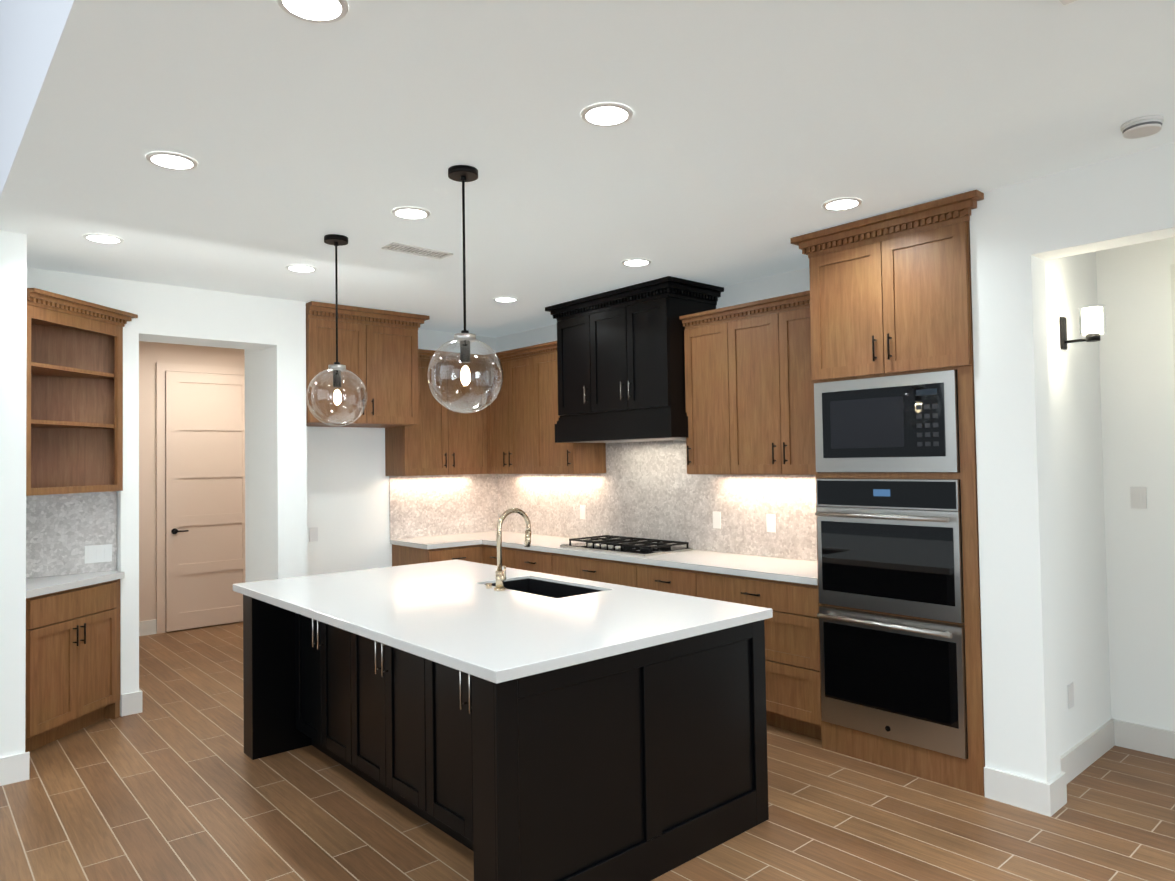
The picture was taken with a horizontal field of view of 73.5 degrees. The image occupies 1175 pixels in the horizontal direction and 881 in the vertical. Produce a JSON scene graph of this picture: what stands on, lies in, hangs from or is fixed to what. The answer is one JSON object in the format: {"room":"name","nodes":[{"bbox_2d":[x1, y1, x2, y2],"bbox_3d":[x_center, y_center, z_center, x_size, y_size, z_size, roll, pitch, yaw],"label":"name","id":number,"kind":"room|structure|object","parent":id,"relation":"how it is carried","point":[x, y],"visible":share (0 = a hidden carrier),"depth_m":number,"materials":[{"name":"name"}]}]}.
{"room":"kitchen","nodes":[
{"label":"kitchen","id":0,"kind":"room"},
{"bbox_2d":[0,621,1174,880],"bbox_3d":[-1.638,1.710,2.367,13.000,0.100,14.000,0,-2,-41],"label":"floor","id":1,"kind":"structure","parent":0,"point":[172,781],"depth_m":3.47,"materials":[{"name":"brown tile"}]},
{"bbox_2d":[25,288,137,751],"bbox_3d":[-3.027,0.459,4.679,0.708,2.565,0.662,0,-2,-41],"label":"hutch","id":2,"kind":"object","parent":1,"relation":"on","point":[74,425],"visible":0.92,"depth_m":4.84,"materials":[{"name":"brown wood"}]},
{"bbox_2d":[26,570,124,597],"bbox_3d":[-3.040,0.847,4.666,0.590,0.039,0.640,0,-2,-41],"label":"countertop","id":3,"kind":"structure","parent":2,"relation":"on","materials":[{"name":"white stone"}]},
{"bbox_2d":[85,544,111,563],"bbox_3d":[-3.117,0.722,5.013,0.150,0.110,0.008,0,-2,-41],"label":"switch plate","id":4,"kind":"object","parent":2,"relation":"attached to","point":[94,553],"depth_m":5.01,"materials":[{"name":"white plastic"}]},
{"bbox_2d":[243,596,768,880],"bbox_3d":[-0.556,1.246,3.882,1.420,0.874,2.440,0,-2,-41],"label":"kitchen island","id":5,"kind":"object","parent":1,"relation":"on","point":[504,723],"depth_m":3.11,"materials":[{"name":"black paint"}]},
{"bbox_2d":[233,560,772,683],"bbox_3d":[-0.591,0.790,3.925,1.460,0.039,2.584,0,-2,-41],"label":"island countertop","id":6,"kind":"structure","parent":5,"relation":"on","point":[443,613],"depth_m":3.40,"materials":[{"name":"white stone"}]},
{"bbox_2d":[485,508,530,591],"bbox_3d":[-0.405,0.563,4.128,0.235,0.418,0.182,0,-2,-41],"label":"faucet","id":7,"kind":"object","parent":6,"relation":"on","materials":[{"name":"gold metal"}]},
{"bbox_2d":[505,580,596,595],"bbox_3d":[-0.239,0.896,4.168,0.362,0.222,0.702,0,-2,-41],"label":"sink","id":8,"kind":"object","parent":6,"relation":"in","point":[547,586],"depth_m":4.41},
{"bbox_2d":[306,190,984,795],"bbox_3d":[-0.066,0.316,5.132,2.093,2.782,4.835,0,-2,-41],"label":"kitchen perimeter","id":9,"kind":"object","parent":1,"relation":"on","point":[802,466],"visible":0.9,"depth_m":4.85,"materials":[{"name":"brown wood"}]},
{"bbox_2d":[545,276,723,442],"bbox_3d":[0.323,-0.530,5.851,0.570,1.066,1.320,0,-2,-41],"label":"range hood","id":10,"kind":"object","parent":9,"relation":"attached to","point":[626,356],"depth_m":5.53,"materials":[{"name":"black paint"}]},
{"bbox_2d":[0,0,1174,782],"bbox_3d":[0.241,-1.342,3.474,5.250,6.000,13.000,0,-2,-41],"label":"wall","id":11,"kind":"structure","parent":0,"point":[1074,442],"depth_m":4.07,"materials":[{"name":"white paint"}]},
{"bbox_2d":[0,752,29,785],"bbox_3d":[-3.170,1.652,3.715,0.876,0.135,0.016,0,-2,-41],"label":"baseboard","id":12,"kind":"structure","parent":11,"relation":"attached to","point":[13,768],"depth_m":3.96,"materials":[{"name":"white wood"}]},
{"bbox_2d":[26,491,116,577],"bbox_3d":[-3.074,0.555,4.692,0.570,0.545,0.574,0,-2,-41],"label":"backsplash","id":13,"kind":"structure","parent":11,"relation":"attached to","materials":[{"name":"stone"}]},
{"bbox_2d":[121,689,141,714],"bbox_3d":[-3.115,1.693,5.327,0.028,0.135,0.726,0,-2,-41],"label":"baseboard","id":14,"kind":"structure","parent":11,"relation":"attached to","point":[133,700],"depth_m":5.03,"materials":[{"name":"white wood"}]},
{"bbox_2d":[139,619,156,635],"bbox_3d":[-4.599,1.761,7.010,1.360,0.135,0.016,0,-2,-41],"label":"baseboard","id":15,"kind":"structure","parent":11,"relation":"attached to","point":[149,627],"depth_m":7.40,"materials":[{"name":"white wood"}]},
{"bbox_2d":[156,362,244,633],"bbox_3d":[-3.740,0.546,7.808,0.968,2.579,0.020,0,-2,-41],"label":"door frame","id":16,"kind":"structure","parent":11,"relation":"attached to","point":[161,368],"depth_m":7.51,"materials":[{"name":"beige paint"}]},
{"bbox_2d":[165,371,244,631],"bbox_3d":[-3.713,0.578,7.777,0.810,2.488,0.093,0,-2,-41],"label":"pantry door","id":17,"kind":"structure","parent":11,"relation":"in","point":[205,485],"depth_m":7.75,"materials":[{"name":"beige paint"}]},
{"bbox_2d":[309,527,317,541],"bbox_3d":[-2.237,0.768,6.428,0.070,0.115,0.005,0,-2,-41],"label":"outlet","id":18,"kind":"object","parent":11,"relation":"attached to","point":[313,534],"visible":1,"depth_m":6.42,"materials":[{"name":"white plastic"}]},
{"bbox_2d":[984,766,1059,816],"bbox_3d":[1.921,1.566,3.518,0.016,0.135,0.276,0,-2,-41],"label":"baseboard","id":19,"kind":"structure","parent":11,"relation":"attached to","point":[1049,798],"depth_m":3.49,"materials":[{"name":"white wood"}]},
{"bbox_2d":[1067,682,1073,708],"bbox_3d":[2.364,1.248,3.846,0.070,0.115,0.005,0,-2,-41],"label":"outlet","id":20,"kind":"object","parent":11,"relation":"attached to","point":[1070,686],"visible":1,"depth_m":3.84,"materials":[{"name":"white plastic"}]},
{"bbox_2d":[1059,304,1106,349],"bbox_3d":[2.427,-0.554,3.850,0.112,0.195,0.191,0,-2,-41],"label":"sconce","id":21,"kind":"object","parent":11,"relation":"attached to","point":[1092,317],"visible":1,"depth_m":3.80,"materials":[{"name":"black metal"}]},
{"bbox_2d":[1053,719,1119,802],"bbox_3d":[2.470,1.568,3.911,0.990,0.135,0.030,0,-2,-41],"label":"baseboard","id":22,"kind":"structure","parent":11,"relation":"attached to","point":[1078,758],"depth_m":3.93,"materials":[{"name":"white wood"}]},
{"bbox_2d":[1130,487,1146,508],"bbox_3d":[2.911,0.302,4.156,0.010,0.115,0.070,0,-2,-41],"label":"light switch","id":23,"kind":"object","parent":11,"relation":"attached to","point":[1138,496],"visible":1,"depth_m":4.15,"materials":[{"name":"white plastic"}]},
{"bbox_2d":[1120,721,1174,758],"bbox_3d":[2.945,1.566,4.109,0.016,0.135,0.300,0,-2,-41],"label":"baseboard","id":24,"kind":"structure","parent":11,"relation":"attached to","point":[1152,740],"depth_m":4.11,"materials":[{"name":"white wood"}]},
{"bbox_2d":[1170,264,1174,384],"bbox_3d":[3.371,0.346,3.627,0.020,2.534,1.048,0,-2,-41],"label":"door frame","id":25,"kind":"structure","parent":11,"relation":"attached to","point":[1172,268],"depth_m":4.04,"materials":[{"name":"white"}]},
{"bbox_2d":[0,0,1174,337],"bbox_3d":[0.759,-1.171,4.588,6.498,0.120,14.000,0,-2,-41],"label":"ceiling","id":26,"kind":"structure","parent":0,"point":[748,140],"depth_m":2.92,"materials":[{"name":"white paint"}]},
{"bbox_2d":[83,233,123,243],"bbox_3d":[-2.559,-1.066,4.159,0.184,0.006,0.184,0,-2,-41],"label":"recessed light","id":27,"kind":"object","parent":26,"relation":"in","point":[102,238],"visible":1,"depth_m":4.15,"materials":[{"name":"white plastic"}]},
{"bbox_2d":[146,152,197,169],"bbox_3d":[-1.649,-1.108,3.123,0.184,0.006,0.184,0,-2,-41],"label":"recessed light","id":28,"kind":"object","parent":26,"relation":"in","point":[171,160],"visible":0.96,"depth_m":3.11,"materials":[{"name":"white plastic"}]},
{"bbox_2d":[285,265,316,272],"bbox_3d":[-1.767,-1.060,4.855,0.184,0.006,0.184,0,-2,-41],"label":"recessed light","id":29,"kind":"object","parent":26,"relation":"in","point":[302,268],"visible":1,"depth_m":4.84,"materials":[{"name":"white plastic"}]},
{"bbox_2d":[276,0,348,23],"bbox_3d":[-0.725,-1.150,2.071,0.184,0.006,0.184,0,-2,-41],"label":"recessed light","id":30,"kind":"object","parent":26,"relation":"in","point":[315,11],"visible":1,"depth_m":2.09,"materials":[{"name":"white plastic"}]},
{"bbox_2d":[306,234,367,426],"bbox_3d":[-1.338,-0.581,4.198,0.312,1.013,0.312,0,-2,-41],"label":"pendant light","id":31,"kind":"object","parent":26,"relation":"hanging from","point":[336,368],"visible":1,"depth_m":4.18,"materials":[{"name":"clear glass"}]},
{"bbox_2d":[392,207,429,219],"bbox_3d":[-0.856,-1.102,3.819,0.184,0.006,0.184,0,-2,-41],"label":"recessed light","id":32,"kind":"object","parent":26,"relation":"in","point":[413,213],"visible":0.98,"depth_m":3.81,"materials":[{"name":"white plastic"}]},
{"bbox_2d":[382,242,452,259],"bbox_3d":[-0.968,-1.081,4.492,0.380,0.008,0.140,0,-2,-41],"label":"ceiling vent","id":33,"kind":"object","parent":26,"relation":"in","point":[414,250],"visible":0.96,"depth_m":4.48,"materials":[{"name":"white plastic"}]},
{"bbox_2d":[427,165,502,412],"bbox_3d":[-0.510,-0.618,3.262,0.312,1.013,0.312,0,-2,-41],"label":"pendant light","id":34,"kind":"object","parent":26,"relation":"hanging from","point":[463,174],"visible":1,"depth_m":3.24,"materials":[{"name":"clear glass"}]},
{"bbox_2d":[494,297,517,301],"bbox_3d":[-0.610,-1.052,5.871,0.184,0.006,0.184,0,-2,-41],"label":"recessed light","id":35,"kind":"object","parent":26,"relation":"in","point":[505,299],"visible":1,"depth_m":5.86,"materials":[{"name":"white plastic"}]},
{"bbox_2d":[581,103,632,126],"bbox_3d":[0.068,-1.144,2.768,0.184,0.006,0.184,0,-2,-41],"label":"recessed light","id":36,"kind":"object","parent":26,"relation":"in","point":[605,114],"visible":1,"depth_m":2.76,"materials":[{"name":"white plastic"}]},
{"bbox_2d":[622,258,650,266],"bbox_3d":[0.301,-1.093,4.835,0.184,0.006,0.184,0,-2,-41],"label":"recessed light","id":37,"kind":"object","parent":26,"relation":"in","point":[636,262],"visible":1,"depth_m":4.82,"materials":[{"name":"white plastic"}]},
{"bbox_2d":[822,197,861,210],"bbox_3d":[1.225,-1.135,3.784,0.184,0.006,0.184,0,-2,-41],"label":"recessed light","id":38,"kind":"object","parent":26,"relation":"in","point":[839,204],"visible":0.96,"depth_m":3.78,"materials":[{"name":"white plastic"}]},
{"bbox_2d":[1059,0,1076,4],"bbox_3d":[1.260,-1.187,1.753,0.520,0.011,0.520,0,-2,-41],"label":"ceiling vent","id":39,"kind":"object","parent":26,"relation":"in","point":[1064,2],"visible":1,"depth_m":2.10,"materials":[{"name":"white plastic"}]},
{"bbox_2d":[1120,115,1163,138],"bbox_3d":[2.049,-1.156,2.906,0.132,0.037,0.132,0,-2,-41],"label":"smoke detector","id":40,"kind":"object","parent":26,"relation":"attached to","point":[1143,126],"visible":1,"depth_m":2.88,"materials":[{"name":"white plastic"}]}
]}

